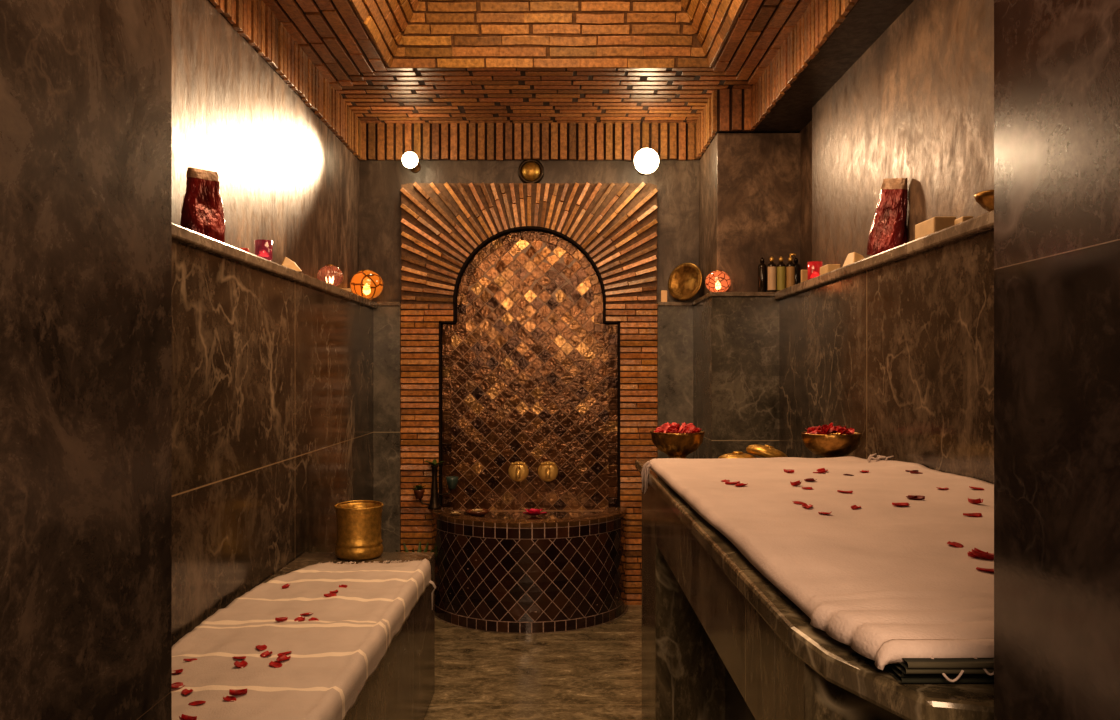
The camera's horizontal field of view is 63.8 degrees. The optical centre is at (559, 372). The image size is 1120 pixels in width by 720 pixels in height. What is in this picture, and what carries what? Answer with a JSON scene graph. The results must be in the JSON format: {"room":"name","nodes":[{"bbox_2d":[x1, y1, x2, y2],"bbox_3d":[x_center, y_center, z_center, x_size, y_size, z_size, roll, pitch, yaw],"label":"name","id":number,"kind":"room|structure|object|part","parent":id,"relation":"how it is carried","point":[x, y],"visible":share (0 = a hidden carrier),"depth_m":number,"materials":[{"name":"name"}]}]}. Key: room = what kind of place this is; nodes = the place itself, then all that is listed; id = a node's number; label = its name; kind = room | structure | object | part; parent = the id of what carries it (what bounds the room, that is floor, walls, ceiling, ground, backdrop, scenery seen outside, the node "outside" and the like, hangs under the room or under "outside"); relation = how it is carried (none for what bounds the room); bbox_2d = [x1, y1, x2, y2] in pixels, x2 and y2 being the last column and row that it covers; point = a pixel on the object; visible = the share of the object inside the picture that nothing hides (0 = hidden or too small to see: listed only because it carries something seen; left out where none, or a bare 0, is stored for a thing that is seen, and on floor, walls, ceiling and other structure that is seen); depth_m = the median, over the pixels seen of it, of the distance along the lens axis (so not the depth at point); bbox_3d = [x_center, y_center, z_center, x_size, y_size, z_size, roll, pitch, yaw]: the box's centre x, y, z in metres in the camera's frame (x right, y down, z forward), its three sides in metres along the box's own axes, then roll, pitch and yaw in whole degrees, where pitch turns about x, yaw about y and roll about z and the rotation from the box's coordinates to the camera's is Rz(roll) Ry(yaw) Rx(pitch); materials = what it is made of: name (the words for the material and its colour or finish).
{"room":"spa","nodes":[
{"label":"spa","id":0,"kind":"room"},
{"bbox_2d":[0,0,171,719],"bbox_3d":[-0.908,-0.320,-0.375,1.084,3.000,2.450,0,0,0],"label":"wall","id":1,"kind":"structure","parent":0,"point":[86,85],"depth_m":0.69,"materials":[{"name":"stone"}]},
{"bbox_2d":[172,0,377,645],"bbox_3d":[-1.161,-0.320,2.900,0.477,3.000,4.100,0,0,0],"label":"wall","id":2,"kind":"structure","parent":0,"point":[272,362],"depth_m":2.90,"materials":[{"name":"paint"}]},
{"bbox_2d":[180,167,224,242],"bbox_3d":[-0.975,-0.458,2.459,0.072,0.195,0.122,0,0,40],"label":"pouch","id":3,"kind":"object","parent":2,"relation":"on","point":[202,212],"visible":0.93,"depth_m":2.44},
{"bbox_2d":[254,239,272,260],"bbox_3d":[-0.955,-0.393,2.900,0.057,0.066,0.057,0,0,0],"label":"votive candle","id":4,"kind":"object","parent":2,"relation":"on","point":[263,248],"visible":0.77,"depth_m":2.88,"materials":[{"name":"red glass"}]},
{"bbox_2d":[208,0,360,159],"bbox_3d":[-1.028,-1.198,2.775,0.023,0.204,3.750,0,0,0],"label":"trim","id":5,"kind":"structure","parent":2,"relation":"attached to","point":[254,21],"depth_m":3.43,"materials":[{"name":"brick"}]},
{"bbox_2d":[281,257,301,271],"bbox_3d":[-0.968,-0.387,3.220,0.077,0.053,0.087,0,0,-23],"label":"block","id":6,"kind":"object","parent":2,"relation":"on","point":[286,262],"visible":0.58,"depth_m":3.19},
{"bbox_2d":[317,264,342,285],"bbox_3d":[-0.965,-0.407,3.780,0.108,0.094,0.108,0,0,0],"label":"candle","id":7,"kind":"object","parent":2,"relation":"on","point":[331,274],"visible":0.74,"depth_m":3.74,"materials":[{"name":"orange glass"}]},
{"bbox_2d":[350,270,382,298],"bbox_3d":[-0.945,-0.431,4.400,0.160,0.143,0.160,0,0,0],"label":"candle","id":8,"kind":"object","parent":2,"relation":"on","point":[368,284],"visible":0.83,"depth_m":4.34,"materials":[{"name":"orange glass"}]},
{"bbox_2d":[373,302,400,551],"bbox_3d":[-0.878,0.410,4.607,0.134,1.540,0.115,0,0,0],"label":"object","id":9,"kind":"structure","parent":2,"relation":"attached to","point":[387,317],"depth_m":4.56,"materials":[{"name":"grey stone"}]},
{"bbox_2d":[424,605,641,719],"bbox_3d":[0.050,1.230,1.700,3.100,0.100,6.600,0,0,0],"label":"floor","id":10,"kind":"structure","parent":0,"point":[595,673],"depth_m":3.52,"materials":[{"name":"stone"}]},
{"bbox_2d":[259,552,434,719],"bbox_3d":[-0.702,0.920,2.090,0.479,0.520,2.460,0,0,0],"label":"stone bench","id":11,"kind":"object","parent":10,"relation":"on","point":[402,687],"visible":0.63,"depth_m":2.84,"materials":[{"name":"stone"}]},
{"bbox_2d":[172,558,435,719],"bbox_3d":[-0.682,0.719,2.044,0.520,0.168,2.196,0,0,0],"label":"towel","id":12,"kind":"object","parent":11,"relation":"on","point":[333,658],"visible":0.91,"depth_m":2.16,"materials":[{"name":"white fabric"}]},
{"bbox_2d":[172,669,182,673],"bbox_3d":[-0.832,0.646,1.947,0.031,0.010,0.031,0,0,-34],"label":"rose petal","id":13,"kind":"object","parent":12,"relation":"on","point":[179,670],"visible":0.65,"depth_m":1.95,"materials":[{"name":"red plant"}]},
{"bbox_2d":[172,682,184,687],"bbox_3d":[-0.789,0.644,1.852,0.031,0.008,0.026,0,0,-44],"label":"rose petal","id":14,"kind":"object","parent":12,"relation":"on","point":[177,684],"visible":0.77,"depth_m":1.86,"materials":[{"name":"red plant"}]},
{"bbox_2d":[181,689,192,694],"bbox_3d":[-0.755,0.646,1.823,0.022,0.006,0.033,0,0,-12],"label":"rose petal","id":15,"kind":"object","parent":12,"relation":"on","point":[185,691],"visible":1,"depth_m":1.83,"materials":[{"name":"red plant"}]},
{"bbox_2d":[179,714,196,719],"bbox_3d":[-0.690,0.641,1.669,0.034,0.012,0.018,0,0,15],"label":"rose petal","id":16,"kind":"object","parent":12,"relation":"on","point":[183,717],"visible":1,"depth_m":1.67,"materials":[{"name":"red plant"}]},
{"bbox_2d":[183,658,196,661],"bbox_3d":[-0.831,0.645,2.022,0.029,0.006,0.020,0,0,-6],"label":"rose petal","id":17,"kind":"object","parent":12,"relation":"on","point":[192,659],"visible":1,"depth_m":2.02,"materials":[{"name":"red plant"}]},
{"bbox_2d":[188,701,205,705],"bbox_3d":[-0.709,0.644,1.756,0.031,0.006,0.023,0,0,-6],"label":"rose petal","id":18,"kind":"object","parent":12,"relation":"on","point":[194,703],"visible":1,"depth_m":1.76,"materials":[{"name":"red plant"}]},
{"bbox_2d":[223,696,235,701],"bbox_3d":[-0.652,0.644,1.778,0.031,0.007,0.021,0,0,32],"label":"rose petal","id":19,"kind":"object","parent":12,"relation":"on","point":[227,698],"visible":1,"depth_m":1.78,"materials":[{"name":"red plant"}]},
{"bbox_2d":[229,689,246,694],"bbox_3d":[-0.643,0.638,1.799,0.034,0.013,0.018,0,0,-21],"label":"rose petal","id":20,"kind":"object","parent":12,"relation":"on","point":[231,691],"visible":1,"depth_m":1.80,"materials":[{"name":"red plant"}]},
{"bbox_2d":[234,660,247,667],"bbox_3d":[-0.701,0.641,1.980,0.029,0.010,0.035,0,0,-29],"label":"rose petal","id":21,"kind":"object","parent":12,"relation":"on","point":[242,663],"visible":1,"depth_m":1.99,"materials":[{"name":"red plant"}]},
{"bbox_2d":[256,645,266,650],"bbox_3d":[-0.701,0.644,2.111,0.026,0.006,0.034,0,0,-14],"label":"rose petal","id":22,"kind":"object","parent":12,"relation":"on","point":[259,647],"visible":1,"depth_m":2.12,"materials":[{"name":"red plant"}]},
{"bbox_2d":[260,651,271,656],"bbox_3d":[-0.673,0.645,2.066,0.027,0.007,0.032,0,0,4],"label":"rose petal","id":23,"kind":"object","parent":12,"relation":"on","point":[266,653],"visible":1,"depth_m":2.07,"materials":[{"name":"red plant"}]},
{"bbox_2d":[269,661,281,667],"bbox_3d":[-0.629,0.643,1.987,0.028,0.006,0.037,0,0,-30],"label":"rose petal","id":24,"kind":"object","parent":12,"relation":"on","point":[276,664],"visible":1,"depth_m":1.99,"materials":[{"name":"red plant"}]},
{"bbox_2d":[275,617,287,620],"bbox_3d":[-0.723,0.638,2.335,0.033,0.014,0.017,0,0,-42],"label":"rose petal","id":25,"kind":"object","parent":12,"relation":"on","point":[276,618],"visible":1,"depth_m":2.33,"materials":[{"name":"red plant"}]},
{"bbox_2d":[276,655,290,661],"bbox_3d":[-0.620,0.639,2.015,0.029,0.008,0.034,0,1,21],"label":"rose petal","id":26,"kind":"object","parent":12,"relation":"on","point":[282,657],"visible":1,"depth_m":2.02,"materials":[{"name":"red plant"}]},
{"bbox_2d":[277,651,290,655],"bbox_3d":[-0.631,0.644,2.065,0.031,0.006,0.023,0,0,-29],"label":"rose petal","id":27,"kind":"object","parent":12,"relation":"on","point":[283,653],"visible":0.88,"depth_m":2.07,"materials":[{"name":"red plant"}]},
{"bbox_2d":[294,617,304,621],"bbox_3d":[-0.679,0.644,2.353,0.025,0.006,0.037,0,0,10],"label":"rose petal","id":28,"kind":"object","parent":12,"relation":"on","point":[298,619],"visible":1,"depth_m":2.36,"materials":[{"name":"red plant"}]},
{"bbox_2d":[324,593,336,596],"bbox_3d":[-0.660,0.639,2.586,0.036,0.010,0.030,0,0,-22],"label":"rose petal","id":29,"kind":"object","parent":12,"relation":"on","point":[328,594],"visible":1,"depth_m":2.59,"materials":[{"name":"red plant"}]},
{"bbox_2d":[334,500,383,560],"bbox_3d":[-0.722,0.564,3.235,0.174,0.192,0.174,0,0,0],"label":"bucket","id":30,"kind":"object","parent":11,"relation":"on","point":[358,521],"visible":1,"depth_m":3.17,"materials":[{"name":"gold metal"}]},
{"bbox_3d":[-0.722,0.473,3.277,0.170,0.010,0.085,0,0,0],"label":"handle","id":31,"kind":"part","parent":30,"relation":"part of","materials":[{"name":"gold metal"}]},
{"bbox_2d":[396,541,436,551],"bbox_3d":[-0.696,1.007,4.400,0.197,0.347,0.215,0,0,-24],"label":"floor plant","id":32,"kind":"object","parent":10,"relation":"on","point":[419,546],"visible":0.04,"depth_m":4.48,"materials":[{"name":"green plant"}]},
{"bbox_2d":[432,507,628,633],"bbox_3d":[-0.155,0.930,4.319,1.004,0.501,0.502,0,0,0],"label":"fountain basin","id":33,"kind":"object","parent":10,"relation":"on","point":[496,572],"visible":0.95,"depth_m":4.14,"materials":[{"name":"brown tile"}]},
{"bbox_2d":[413,459,458,508],"bbox_3d":[-0.625,0.558,4.527,0.233,0.243,0.099,0,0,0],"label":"holder","id":34,"kind":"object","parent":33,"relation":"on","point":[452,481],"visible":1,"depth_m":4.50,"materials":[{"name":"brown metal"}]},
{"bbox_2d":[414,489,424,498],"bbox_3d":[-0.708,0.608,4.520,0.056,0.045,0.055,0,0,0],"label":"cup","id":35,"kind":"object","parent":34,"relation":"on","point":[418,493],"depth_m":4.50,"materials":[{"name":"brown ceramic"}]},
{"bbox_3d":[-0.630,0.573,4.520,0.068,0.215,0.068,0,0,0],"label":"stem","id":36,"kind":"part","parent":34,"relation":"part of","materials":[{"name":"brown metal"}]},
{"bbox_3d":[-0.625,0.621,4.516,0.169,0.087,0.017,0,0,5],"label":"arm","id":37,"kind":"part","parent":34,"relation":"part of","materials":[{"name":"brown metal"}]},
{"bbox_2d":[446,476,458,488],"bbox_3d":[-0.540,0.550,4.510,0.064,0.060,0.062,0,0,0],"label":"cup","id":38,"kind":"object","parent":34,"relation":"on","point":[452,481],"depth_m":4.49,"materials":[{"name":"green ceramic"}]},
{"bbox_2d":[465,508,489,516],"bbox_3d":[-0.405,0.685,4.420,0.124,0.033,0.124,0,0,0],"label":"dish","id":39,"kind":"object","parent":33,"relation":"on","point":[477,512],"visible":0.99,"depth_m":4.40,"materials":[{"name":"brown metal"}]},
{"bbox_2d":[523,508,546,515],"bbox_3d":[-0.132,0.686,4.421,0.107,0.032,0.095,0,0,-34],"label":"flower","id":40,"kind":"object","parent":33,"relation":"on","point":[533,512],"visible":1,"depth_m":4.42,"materials":[{"name":"red plant"}]},
{"bbox_2d":[635,460,993,719],"bbox_3d":[0.614,0.735,1.870,0.723,0.890,2.300,0,0,0],"label":"massage table","id":41,"kind":"object","parent":10,"relation":"on","point":[720,641],"visible":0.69,"depth_m":1.43,"materials":[{"name":"stone"}]},
{"bbox_2d":[650,430,704,458],"bbox_3d":[0.376,0.238,2.880,0.176,0.103,0.176,0,0,0],"label":"bowl","id":42,"kind":"object","parent":41,"relation":"on","point":[675,445],"visible":0.65,"depth_m":2.82,"materials":[{"name":"gold metal"}]},
{"bbox_2d":[660,423,669,432],"bbox_3d":[0.334,0.177,2.849,0.034,0.034,0.018,0,0,-18],"label":"rose petal","id":43,"kind":"object","parent":42,"relation":"in","point":[664,427],"visible":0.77,"depth_m":2.85,"materials":[{"name":"red plant"}]},
{"bbox_2d":[679,425,684,432],"bbox_3d":[0.383,0.178,2.831,0.016,0.029,0.026,0,0,-13],"label":"rose petal","id":44,"kind":"object","parent":42,"relation":"in","point":[682,426],"visible":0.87,"depth_m":2.83,"materials":[{"name":"red plant"}]},
{"bbox_2d":[683,426,689,432],"bbox_3d":[0.395,0.181,2.823,0.029,0.030,0.019,0,0,-17],"label":"rose petal","id":45,"kind":"object","parent":42,"relation":"in","point":[687,428],"visible":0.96,"depth_m":2.83,"materials":[{"name":"red plant"}]},
{"bbox_3d":[0.436,0.750,2.780,0.328,0.860,0.440,0,0,0],"label":"panel","id":46,"kind":"part","parent":41,"relation":"part of","materials":[{"name":"stone"}]},
{"bbox_2d":[718,451,756,457],"bbox_3d":[0.563,0.269,2.850,0.129,0.041,0.129,0,0,0],"label":"dish","id":47,"kind":"object","parent":41,"relation":"on","point":[736,454],"visible":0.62,"depth_m":2.83,"materials":[{"name":"gold metal"}]},
{"bbox_3d":[0.723,0.750,2.070,0.505,0.860,1.860,0,0,0],"label":"recessed panel","id":48,"kind":"part","parent":41,"relation":"part of","materials":[{"name":"stone"}]},
{"bbox_2d":[746,444,787,457],"bbox_3d":[0.658,0.257,2.861,0.132,0.061,0.135,0,0,19],"label":"dish","id":49,"kind":"object","parent":41,"relation":"on","point":[764,451],"visible":0.86,"depth_m":2.81,"materials":[{"name":"gold metal"}]},
{"bbox_2d":[641,453,993,683],"bbox_3d":[0.623,0.293,1.754,0.769,0.115,1.896,0,0,0],"label":"towel","id":50,"kind":"object","parent":41,"relation":"on","point":[883,580],"visible":0.73,"depth_m":1.33,"materials":[{"name":"white fabric"}]},
{"bbox_2d":[725,481,739,484],"bbox_3d":[0.396,0.252,2.064,0.034,0.009,0.028,0,0,10],"label":"rose petal","id":51,"kind":"object","parent":50,"relation":"on","point":[735,482],"visible":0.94,"depth_m":2.06,"materials":[{"name":"red plant"}]},
{"bbox_2d":[734,483,747,485],"bbox_3d":[0.407,0.251,2.027,0.033,0.008,0.027,0,0,-39],"label":"rose petal","id":52,"kind":"object","parent":50,"relation":"on","point":[737,484],"visible":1,"depth_m":2.02,"materials":[{"name":"red plant"}]},
{"bbox_2d":[784,469,794,472],"bbox_3d":[0.581,0.249,2.284,0.016,0.010,0.029,0,0,-42],"label":"rose petal","id":53,"kind":"object","parent":50,"relation":"on","point":[785,470],"visible":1,"depth_m":2.28,"materials":[{"name":"red plant"}]},
{"bbox_2d":[790,480,801,485],"bbox_3d":[0.535,0.250,2.041,0.033,0.012,0.018,1,1,-40],"label":"rose petal","id":54,"kind":"object","parent":50,"relation":"on","point":[796,483],"visible":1,"depth_m":2.03,"materials":[{"name":"red plant"}]},
{"bbox_2d":[802,503,812,508],"bbox_3d":[0.469,0.252,1.707,0.021,0.006,0.032,0,0,15],"label":"rose petal","id":55,"kind":"object","parent":50,"relation":"on","point":[804,505],"visible":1,"depth_m":1.71,"materials":[{"name":"red plant"}]},
{"bbox_2d":[837,490,852,492],"bbox_3d":[0.608,0.253,1.921,0.031,0.005,0.021,1,0,38],"label":"rose petal","id":56,"kind":"object","parent":50,"relation":"on","point":[837,490],"visible":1,"depth_m":1.92,"materials":[{"name":"red plant"}]},
{"bbox_2d":[892,502,909,505],"bbox_3d":[0.655,0.253,1.729,0.031,0.007,0.026,0,0,5],"label":"rose petal","id":57,"kind":"object","parent":50,"relation":"on","point":[894,504],"visible":1,"depth_m":1.73,"materials":[{"name":"red plant"}]},
{"bbox_2d":[907,495,924,499],"bbox_3d":[0.715,0.250,1.807,0.033,0.007,0.027,0,0,32],"label":"rose petal","id":58,"kind":"object","parent":50,"relation":"on","point":[911,496],"visible":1,"depth_m":1.81,"materials":[{"name":"red plant"}]},
{"bbox_2d":[947,541,962,547],"bbox_3d":[0.583,0.253,1.330,0.022,0.005,0.029,0,0,5],"label":"rose petal","id":59,"kind":"object","parent":50,"relation":"on","point":[955,544],"visible":1,"depth_m":1.33,"materials":[{"name":"red plant"}]},
{"bbox_2d":[963,513,981,516],"bbox_3d":[0.731,0.251,1.594,0.031,0.006,0.021,0,0,16],"label":"rose petal","id":60,"kind":"object","parent":50,"relation":"on","point":[964,514],"visible":1,"depth_m":1.59,"materials":[{"name":"red plant"}]},
{"bbox_2d":[968,498,982,503],"bbox_3d":[0.806,0.247,1.746,0.018,0.013,0.033,0,0,-22],"label":"rose petal","id":61,"kind":"object","parent":50,"relation":"on","point":[974,501],"visible":1,"depth_m":1.74,"materials":[{"name":"red plant"}]},
{"bbox_2d":[969,486,983,489],"bbox_3d":[0.902,0.249,1.947,0.020,0.007,0.030,0,0,-39],"label":"rose petal","id":62,"kind":"object","parent":50,"relation":"on","point":[976,488],"visible":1,"depth_m":1.95,"materials":[{"name":"red plant"}]},
{"bbox_2d":[967,551,987,557],"bbox_3d":[0.579,0.252,1.247,0.026,0.010,0.014,0,0,39],"label":"rose petal","id":63,"kind":"object","parent":50,"relation":"on","point":[970,554],"visible":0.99,"depth_m":1.25,"materials":[{"name":"red plant"}]},
{"bbox_2d":[972,548,993,559],"bbox_3d":[0.584,0.249,1.235,0.018,0.014,0.034,0,0,-42],"label":"rose petal","id":64,"kind":"object","parent":50,"relation":"on","point":[990,556],"visible":0.83,"depth_m":1.23,"materials":[{"name":"red plant"}]},
{"bbox_2d":[976,567,993,571],"bbox_3d":[0.552,0.254,1.158,0.029,0.005,0.020,0,0,37],"label":"rose petal","id":65,"kind":"object","parent":50,"relation":"on","point":[977,568],"visible":0.66,"depth_m":1.16,"materials":[{"name":"red plant"}]},
{"bbox_2d":[801,431,861,457],"bbox_3d":[0.832,0.236,2.760,0.180,0.107,0.180,0,0,0],"label":"footed bowl","id":66,"kind":"object","parent":41,"relation":"on","point":[829,445],"visible":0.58,"depth_m":2.70,"materials":[{"name":"gold metal"}]},
{"bbox_3d":[0.624,0.750,1.020,0.703,0.860,0.240,0,0,0],"label":"panel","id":67,"kind":"part","parent":41,"relation":"part of","materials":[{"name":"stone"}]},
{"bbox_2d":[262,0,811,123],"bbox_3d":[0.025,-1.575,1.600,2.950,0.601,6.600,0,0,0],"label":"ceiling","id":68,"kind":"structure","parent":0,"point":[390,61],"depth_m":3.73,"materials":[{"name":"brick"}]},
{"bbox_2d":[359,132,730,302],"bbox_3d":[0.050,-0.320,4.808,2.900,3.000,0.285,0,0,0],"label":"wall","id":69,"kind":"structure","parent":0,"point":[677,182],"depth_m":4.67,"materials":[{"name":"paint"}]},
{"bbox_2d":[402,152,420,172],"bbox_3d":[-0.750,-1.065,4.562,0.080,0.080,0.205,0,0,0],"label":"wall lamp","id":70,"kind":"object","parent":69,"relation":"attached to","point":[409,159],"visible":1,"depth_m":4.48,"materials":[{"name":"glass"}]},
{"bbox_3d":[-0.750,-1.065,4.500,0.080,0.080,0.080,0,0,0],"label":"bulb","id":71,"kind":"part","parent":70,"relation":"part of","materials":[{"name":"white glass"}]},
{"bbox_2d":[359,122,694,160],"bbox_3d":[-0.170,-1.198,4.638,1.740,0.204,0.023,0,0,0],"label":"trim","id":72,"kind":"structure","parent":69,"relation":"attached to","point":[382,141],"depth_m":4.63,"materials":[{"name":"brick"}]},
{"bbox_2d":[400,182,657,604],"bbox_3d":[-0.157,0.106,4.607,1.313,2.159,0.090,0,0,0],"label":"arched niche","id":73,"kind":"object","parent":69,"relation":"attached to","point":[529,310],"visible":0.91,"depth_m":4.63,"materials":[{"name":"brick"}]},
{"bbox_2d":[508,461,528,481],"bbox_3d":[-0.214,0.507,4.605,0.106,0.108,0.074,0,0,0],"label":"tap","id":74,"kind":"object","parent":73,"relation":"attached to","point":[518,471],"visible":1,"depth_m":4.63,"materials":[{"name":"gold metal"}]},
{"bbox_3d":[-0.214,0.511,4.602,0.024,0.057,0.067,0,0,0],"label":"spout","id":75,"kind":"part","parent":74,"relation":"part of","materials":[{"name":"gold metal"}]},
{"bbox_3d":[-0.214,0.476,4.615,0.076,0.046,0.028,0,0,0],"label":"handle","id":76,"kind":"part","parent":74,"relation":"part of","materials":[{"name":"gold metal"}]},
{"bbox_2d":[538,461,557,481],"bbox_3d":[-0.062,0.507,4.605,0.106,0.108,0.074,0,0,0],"label":"tap","id":77,"kind":"object","parent":73,"relation":"attached to","point":[547,471],"visible":1,"depth_m":4.63,"materials":[{"name":"gold metal"}]},
{"bbox_3d":[-0.062,0.511,4.602,0.024,0.057,0.067,0,0,0],"label":"spout","id":78,"kind":"part","parent":77,"relation":"part of","materials":[{"name":"gold metal"}]},
{"bbox_3d":[-0.062,0.476,4.615,0.076,0.046,0.028,0,0,0],"label":"handle","id":79,"kind":"part","parent":77,"relation":"part of","materials":[{"name":"gold metal"}]},
{"bbox_2d":[518,159,543,182],"bbox_3d":[-0.150,-1.042,4.644,0.136,0.136,0.043,0,0,0],"label":"wall medallion","id":80,"kind":"object","parent":69,"relation":"attached to","point":[529,170],"visible":0.93,"depth_m":4.64,"materials":[{"name":"brown metal"}]},
{"bbox_2d":[634,148,658,174],"bbox_3d":[0.430,-1.053,4.537,0.124,0.124,0.257,0,0,0],"label":"wall lamp","id":81,"kind":"object","parent":69,"relation":"attached to","point":[646,160],"visible":1,"depth_m":4.43,"materials":[{"name":"glass"}]},
{"bbox_2d":[657,302,692,458],"bbox_3d":[0.608,0.410,4.607,0.224,1.540,0.115,0,0,0],"label":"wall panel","id":82,"kind":"structure","parent":69,"relation":"attached to","point":[674,319],"depth_m":4.56,"materials":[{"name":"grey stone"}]},
{"bbox_2d":[661,290,666,301],"bbox_3d":[0.532,-0.391,4.600,0.032,0.062,0.012,0,0,0],"label":"card","id":83,"kind":"object","parent":82,"relation":"on","point":[663,292],"visible":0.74,"depth_m":4.59,"materials":[{"name":"beige paper"}]},
{"bbox_2d":[668,263,702,300],"bbox_3d":[0.630,-0.460,4.528,0.196,0.194,0.043,0,0,37],"label":"brass plate","id":84,"kind":"object","parent":82,"relation":"on","point":[685,281],"visible":1,"depth_m":4.53,"materials":[{"name":"gold metal"}]},
{"bbox_2d":[695,0,859,159],"bbox_3d":[0.791,-1.198,2.700,0.187,0.203,3.900,0,0,0],"label":"trim","id":85,"kind":"structure","parent":69,"relation":"attached to","point":[727,110],"depth_m":3.65,"materials":[{"name":"brick"}]},
{"bbox_2d":[774,0,993,483],"bbox_3d":[1.226,-0.320,2.815,0.547,3.000,4.270,0,0,0],"label":"wall","id":86,"kind":"structure","parent":0,"point":[894,347],"depth_m":2.63,"materials":[{"name":"stone"}]},
{"bbox_2d":[692,133,799,458],"bbox_3d":[0.893,0.040,4.329,0.453,2.280,0.673,0,0,0],"label":"wall","id":87,"kind":"structure","parent":86,"relation":"attached to","point":[749,183],"depth_m":4.12,"materials":[{"name":"stone"}]},
{"bbox_2d":[705,270,730,291],"bbox_3d":[0.712,-0.411,4.055,0.114,0.103,0.114,0,0,0],"label":"candle holder","id":88,"kind":"object","parent":87,"relation":"on","point":[717,280],"visible":0.9,"depth_m":4.01,"materials":[{"name":"glass"}]},
{"bbox_2d":[758,257,766,291],"bbox_3d":[0.918,-0.442,4.085,0.039,0.164,0.039,0,0,0],"label":"pump bottle","id":89,"kind":"object","parent":87,"relation":"on","point":[762,269],"visible":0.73,"depth_m":4.07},
{"bbox_2d":[767,256,775,291],"bbox_3d":[0.953,-0.442,4.050,0.039,0.164,0.040,0,0,0],"label":"pump bottle","id":90,"kind":"object","parent":87,"relation":"on","point":[771,268],"visible":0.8,"depth_m":4.03,"materials":[{"name":"beige plastic"}]},
{"bbox_2d":[777,256,785,290],"bbox_3d":[0.995,-0.442,4.050,0.039,0.164,0.040,0,0,0],"label":"pump bottle","id":91,"kind":"object","parent":87,"relation":"on","point":[781,268],"visible":0.79,"depth_m":4.03,"materials":[{"name":"green plastic"}]},
{"bbox_2d":[786,253,795,287],"bbox_3d":[1.037,-0.449,4.049,0.040,0.178,0.040,0,0,-37],"label":"pump bottle","id":92,"kind":"object","parent":87,"relation":"on","point":[790,267],"visible":0.77,"depth_m":4.04,"materials":[{"name":"brown plastic"}]},
{"bbox_2d":[794,258,799,284],"bbox_3d":[1.072,-0.442,4.090,0.039,0.164,0.039,0,0,0],"label":"pump bottle","id":93,"kind":"object","parent":87,"relation":"on","point":[797,266],"visible":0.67,"depth_m":4.07,"materials":[{"name":"black plastic"}]},
{"bbox_2d":[801,270,807,281],"bbox_3d":[0.995,-0.390,3.660,0.035,0.060,0.010,0,0,-17],"label":"soap bar","id":94,"kind":"object","parent":86,"relation":"on","point":[804,277],"visible":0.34,"depth_m":3.65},
{"bbox_2d":[807,261,822,279],"bbox_3d":[1.000,-0.398,3.530,0.059,0.075,0.059,0,0,0],"label":"votive candle","id":95,"kind":"object","parent":86,"relation":"on","point":[813,267],"visible":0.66,"depth_m":3.50,"materials":[{"name":"red glass"}]},
{"bbox_2d":[731,0,913,132],"bbox_3d":[1.002,-1.343,2.690,0.235,0.475,4.020,0,0,0],"label":"trim","id":96,"kind":"structure","parent":86,"relation":"attached to","point":[868,20],"depth_m":3.20,"materials":[{"name":"paint"}]},
{"bbox_2d":[820,264,840,274],"bbox_3d":[1.005,-0.380,3.350,0.050,0.040,0.100,0,0,0],"label":"soap bar","id":97,"kind":"object","parent":86,"relation":"on","point":[827,268],"visible":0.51,"depth_m":3.30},
{"bbox_2d":[843,252,864,266],"bbox_3d":[1.005,-0.384,3.060,0.058,0.048,0.097,0,0,-6],"label":"soap bar","id":98,"kind":"object","parent":86,"relation":"on","point":[852,257],"visible":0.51,"depth_m":3.03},
{"bbox_2d":[866,178,907,254],"bbox_3d":[1.006,-0.475,2.760,0.069,0.248,0.137,0,0,-33],"label":"pouch","id":99,"kind":"object","parent":86,"relation":"on","point":[888,230],"visible":0.92,"depth_m":2.73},
{"bbox_2d":[915,217,956,239],"bbox_3d":[1.005,-0.384,2.410,0.060,0.048,0.130,0,0,0],"label":"soap box","id":100,"kind":"object","parent":86,"relation":"on","point":[935,224],"visible":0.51,"depth_m":2.36,"materials":[{"name":"beige cardboard"}]},
{"bbox_2d":[955,216,973,224],"bbox_3d":[1.015,-0.375,2.260,0.030,0.030,0.050,0,0,0],"label":"soap box","id":101,"kind":"object","parent":86,"relation":"on","point":[964,218],"visible":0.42,"depth_m":2.24,"materials":[{"name":"beige cardboard"}]},
{"bbox_2d":[974,190,993,211],"bbox_3d":[1.000,-0.385,2.050,0.104,0.050,0.104,0,0,0],"label":"bowl","id":102,"kind":"object","parent":86,"relation":"on","point":[985,199],"visible":0.3,"depth_m":2.03,"materials":[{"name":"gold metal"}]},
{"bbox_2d":[994,0,1119,719],"bbox_3d":[0.913,-0.320,-0.460,1.173,3.000,2.280,0,0,0],"label":"wall","id":103,"kind":"structure","parent":0,"point":[1057,62],"depth_m":0.59,"materials":[{"name":"brown stone"}]}
]}

